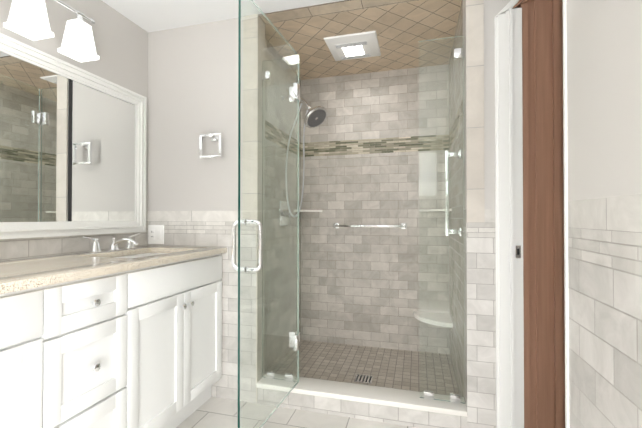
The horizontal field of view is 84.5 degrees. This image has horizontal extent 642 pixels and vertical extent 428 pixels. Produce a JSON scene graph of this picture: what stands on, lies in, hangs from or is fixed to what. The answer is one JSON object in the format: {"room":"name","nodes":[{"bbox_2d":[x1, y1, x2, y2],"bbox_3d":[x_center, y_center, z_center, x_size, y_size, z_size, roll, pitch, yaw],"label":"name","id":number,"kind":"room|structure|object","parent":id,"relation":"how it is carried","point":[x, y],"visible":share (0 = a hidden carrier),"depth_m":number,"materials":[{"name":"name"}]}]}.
{"room":"bathroom","nodes":[
{"label":"bathroom","id":0,"kind":"room"},
{"bbox_2d":[0,0,147,260],"bbox_3d":[-1.737,-0.051,0.357,0.200,2.270,4.210,0,-1,15],"label":"wall","id":1,"kind":"structure","parent":0,"point":[121,43],"depth_m":1.92,"materials":[{"name":"paint"}]},
{"bbox_2d":[3,0,53,40],"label":"sconce","id":2,"kind":"object","parent":1,"relation":"attached to","point":[28,19],"depth_m":1.45,"materials":[{"name":"white glass"}]},
{"bbox_2d":[0,33,146,238],"bbox_3d":[-1.407,-0.322,1.130,0.026,0.846,2.270,0,-1,15],"label":"mirror","id":3,"kind":"object","parent":1,"relation":"attached to","point":[72,150],"visible":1,"depth_m":1.73,"materials":[{"name":"glass"},{"name":"white painted wood"}]},
{"bbox_2d":[54,0,99,61],"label":"sconce","id":4,"kind":"object","parent":1,"relation":"attached to","point":[78,44],"depth_m":1.65,"materials":[{"name":"white glass"}]},
{"bbox_2d":[101,0,342,32],"bbox_3d":[-0.340,-1.241,-0.065,3.125,0.100,4.110,0,-1,15],"label":"ceiling","id":5,"kind":"structure","parent":0,"point":[148,16],"depth_m":2.02,"materials":[{"name":"white paint"}]},
{"bbox_2d":[265,38,300,373],"bbox_3d":[-0.365,-0.029,2.703,0.200,2.270,1.040,0,-1,15],"label":"wall","id":6,"kind":"structure","parent":0,"point":[268,184],"depth_m":2.57,"materials":[{"name":"grey tile"}]},
{"bbox_2d":[279,201,290,225],"bbox_3d":[-0.251,-0.005,2.620,0.061,0.180,0.170,0,-1,15],"label":"shower valve","id":7,"kind":"object","parent":6,"relation":"attached to","point":[281,220],"depth_m":2.60,"materials":[{"name":"silver metal"}]},
{"bbox_2d":[281,93,326,216],"bbox_3d":[-0.128,-0.435,2.539,0.345,0.917,0.178,0,-1,15],"label":"shower head","id":8,"kind":"object","parent":6,"relation":"attached to","point":[316,116],"visible":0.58,"depth_m":2.55},
{"bbox_2d":[176,397,415,427],"bbox_3d":[-0.340,1.129,-0.088,3.125,0.100,4.110,0,-1,15],"label":"floor","id":9,"kind":"structure","parent":0,"point":[214,412],"depth_m":1.89,"materials":[{"name":"tile"}]},
{"bbox_2d":[0,250,226,427],"bbox_3d":[-1.150,0.655,1.007,0.580,0.870,2.428,0,-1,15],"label":"bathroom vanity","id":10,"kind":"object","parent":9,"relation":"on","point":[125,338],"depth_m":1.36,"materials":[{"name":"white wood"}]},
{"bbox_2d":[0,246,226,289],"bbox_3d":[-1.156,0.205,1.013,0.569,0.030,2.428,0,-1,15],"label":"countertop","id":11,"kind":"structure","parent":10,"relation":"on","point":[16,272],"depth_m":1.38,"materials":[{"name":"beige stone"}]},
{"bbox_2d":[83,233,140,252],"bbox_3d":[-1.067,0.154,1.903,0.187,0.087,0.370,0,-1,15],"label":"faucet","id":12,"kind":"object","parent":11,"relation":"on","point":[113,246],"visible":1,"depth_m":1.89,"materials":[{"name":"silver metal"}]},
{"bbox_2d":[96,250,171,257],"bbox_3d":[-0.924,0.298,1.831,0.354,0.164,0.514,0,-1,15],"label":"sink","id":13,"kind":"object","parent":11,"relation":"in","point":[135,253],"depth_m":1.95,"materials":[{"name":"white ceramic"}]},
{"bbox_2d":[147,0,510,427],"bbox_3d":[-0.078,-0.035,2.044,2.112,2.270,0.120,0,-1,15],"label":"wall","id":14,"kind":"structure","parent":0,"point":[192,97],"depth_m":2.12,"materials":[{"name":"paint"}]},
{"bbox_2d":[148,225,163,243],"bbox_3d":[-1.046,0.130,2.239,0.116,0.120,0.010,0,-1,15],"label":"outlet","id":15,"kind":"object","parent":14,"relation":"attached to","point":[155,234],"visible":1,"depth_m":2.24,"materials":[{"name":"white plastic"}]},
{"bbox_2d":[199,133,221,158],"bbox_3d":[-0.646,-0.410,2.110,0.144,0.158,0.058,0,-1,15],"label":"towel ring","id":16,"kind":"object","parent":14,"relation":"attached to","point":[215,136],"visible":1,"depth_m":2.09,"materials":[{"name":"silver metal"}]},
{"bbox_2d":[256,374,467,427],"bbox_3d":[0.194,1.036,1.957,1.134,0.125,0.150,0,-1,15],"label":"sill","id":17,"kind":"structure","parent":14,"relation":"attached to","point":[386,405],"depth_m":1.90,"materials":[{"name":"stone"}]},
{"bbox_2d":[262,57,299,381],"bbox_3d":[-0.237,0.033,2.087,0.242,1.906,0.026,0,-1,15],"label":"glass","id":18,"kind":"object","parent":17,"relation":"on","point":[290,340],"depth_m":2.09,"materials":[{"name":"green"}]},
{"bbox_2d":[231,0,299,427],"bbox_3d":[-0.231,0.020,1.733,0.145,1.887,0.650,0,-1,18],"label":"glass shower door","id":19,"kind":"structure","parent":18,"relation":"attached to","point":[260,243],"depth_m":1.62,"materials":[{"name":"green"}]},
{"bbox_2d":[419,36,464,403],"bbox_3d":[0.631,0.031,1.850,0.226,1.906,0.022,0,-1,15],"label":"glass","id":20,"kind":"object","parent":17,"relation":"on","point":[458,54],"depth_m":1.85,"materials":[{"name":"green"}]},
{"bbox_2d":[243,0,484,403],"bbox_3d":[0.186,-0.036,1.958,1.307,2.270,0.107,0,-1,15],"label":"trim","id":21,"kind":"structure","parent":14,"relation":"attached to","point":[475,204],"depth_m":2.06,"materials":[{"name":"tile"}]},
{"bbox_2d":[495,0,564,427],"bbox_3d":[1.236,-0.114,1.655,0.778,2.419,0.100,0,-1,15],"label":"door frame","id":22,"kind":"structure","parent":14,"relation":"attached to","point":[543,220],"depth_m":1.70,"materials":[{"name":"wood"}]},
{"bbox_2d":[258,0,418,23],"bbox_3d":[0.189,-1.218,1.972,1.140,0.106,0.100,0,-1,15],"label":"ceiling","id":23,"kind":"structure","parent":0,"point":[315,10],"depth_m":2.01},
{"bbox_2d":[301,64,449,353],"bbox_3d":[0.428,-0.027,2.948,1.200,2.270,0.150,0,-1,15],"label":"wall","id":24,"kind":"structure","parent":0,"point":[364,165],"depth_m":2.87,"materials":[{"name":"grey tile"}]},
{"bbox_2d":[333,223,406,228],"bbox_3d":[0.385,0.097,2.847,0.594,0.044,0.064,0,-1,15],"label":"towel bar","id":25,"kind":"object","parent":24,"relation":"attached to","point":[401,226],"visible":1,"depth_m":2.81,"materials":[{"name":"silver metal"}]},
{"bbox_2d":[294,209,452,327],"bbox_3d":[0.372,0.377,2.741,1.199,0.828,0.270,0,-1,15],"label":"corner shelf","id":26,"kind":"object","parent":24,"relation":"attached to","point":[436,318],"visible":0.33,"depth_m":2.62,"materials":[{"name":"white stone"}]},
{"bbox_2d":[449,0,463,396],"bbox_3d":[0.974,-0.032,2.348,0.170,2.270,1.020,0,-1,15],"label":"wall","id":27,"kind":"structure","parent":0,"point":[457,105],"depth_m":2.18,"materials":[{"name":"grey tile"}]},
{"bbox_2d":[445,150,461,235],"bbox_3d":[0.739,-0.116,1.977,0.084,0.480,0.048,0,-1,15],"label":"grab bar","id":28,"kind":"object","parent":27,"relation":"attached to","point":[447,225],"depth_m":1.98,"materials":[{"name":"silver metal"}]},
{"bbox_2d":[566,0,641,427],"bbox_3d":[0.286,-0.060,-0.591,0.130,2.270,3.048,0,-1,15],"label":"wall","id":29,"kind":"structure","parent":0,"point":[604,109],"depth_m":0.72,"materials":[{"name":"tile"}]},
{"bbox_2d":[563,0,568,427],"bbox_3d":[0.690,-0.046,0.885,0.138,2.270,0.012,0,-1,15],"label":"trim","id":30,"kind":"structure","parent":29,"relation":"attached to","point":[565,220],"depth_m":0.90,"materials":[{"name":"white wood"}]},
{"label":"outside","id":31,"kind":"structure","parent":0,"visible":0},
{"bbox_2d":[265,0,461,79],"bbox_3d":[0.310,-1.213,2.530,1.600,0.106,1.040,0,-1,15],"label":"ceiling","id":32,"kind":"structure","parent":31,"point":[402,30],"depth_m":2.30,"materials":[{"name":"beige tile"}]},
{"bbox_2d":[324,31,380,60],"bbox_3d":[0.226,-1.143,2.449,0.344,0.034,0.344,0,-1,15],"label":"light","id":33,"kind":"object","parent":32,"relation":"attached to","point":[354,46],"visible":1,"depth_m":2.38,"materials":[{"name":"white plastic"}]},
{"bbox_2d":[272,340,458,394],"bbox_3d":[0.292,1.139,2.442,1.200,0.130,0.875,0,-1,15],"label":"floor","id":34,"kind":"structure","parent":31,"point":[393,368],"depth_m":2.49,"materials":[{"name":"tile"}]},
{"bbox_2d":[354,374,372,383],"bbox_3d":[0.278,1.070,2.294,0.110,0.004,0.110,0,-1,15],"label":"floor drain","id":35,"kind":"object","parent":34,"relation":"on","point":[360,378],"visible":1,"depth_m":2.29,"materials":[{"name":"silver metal"}]}
]}

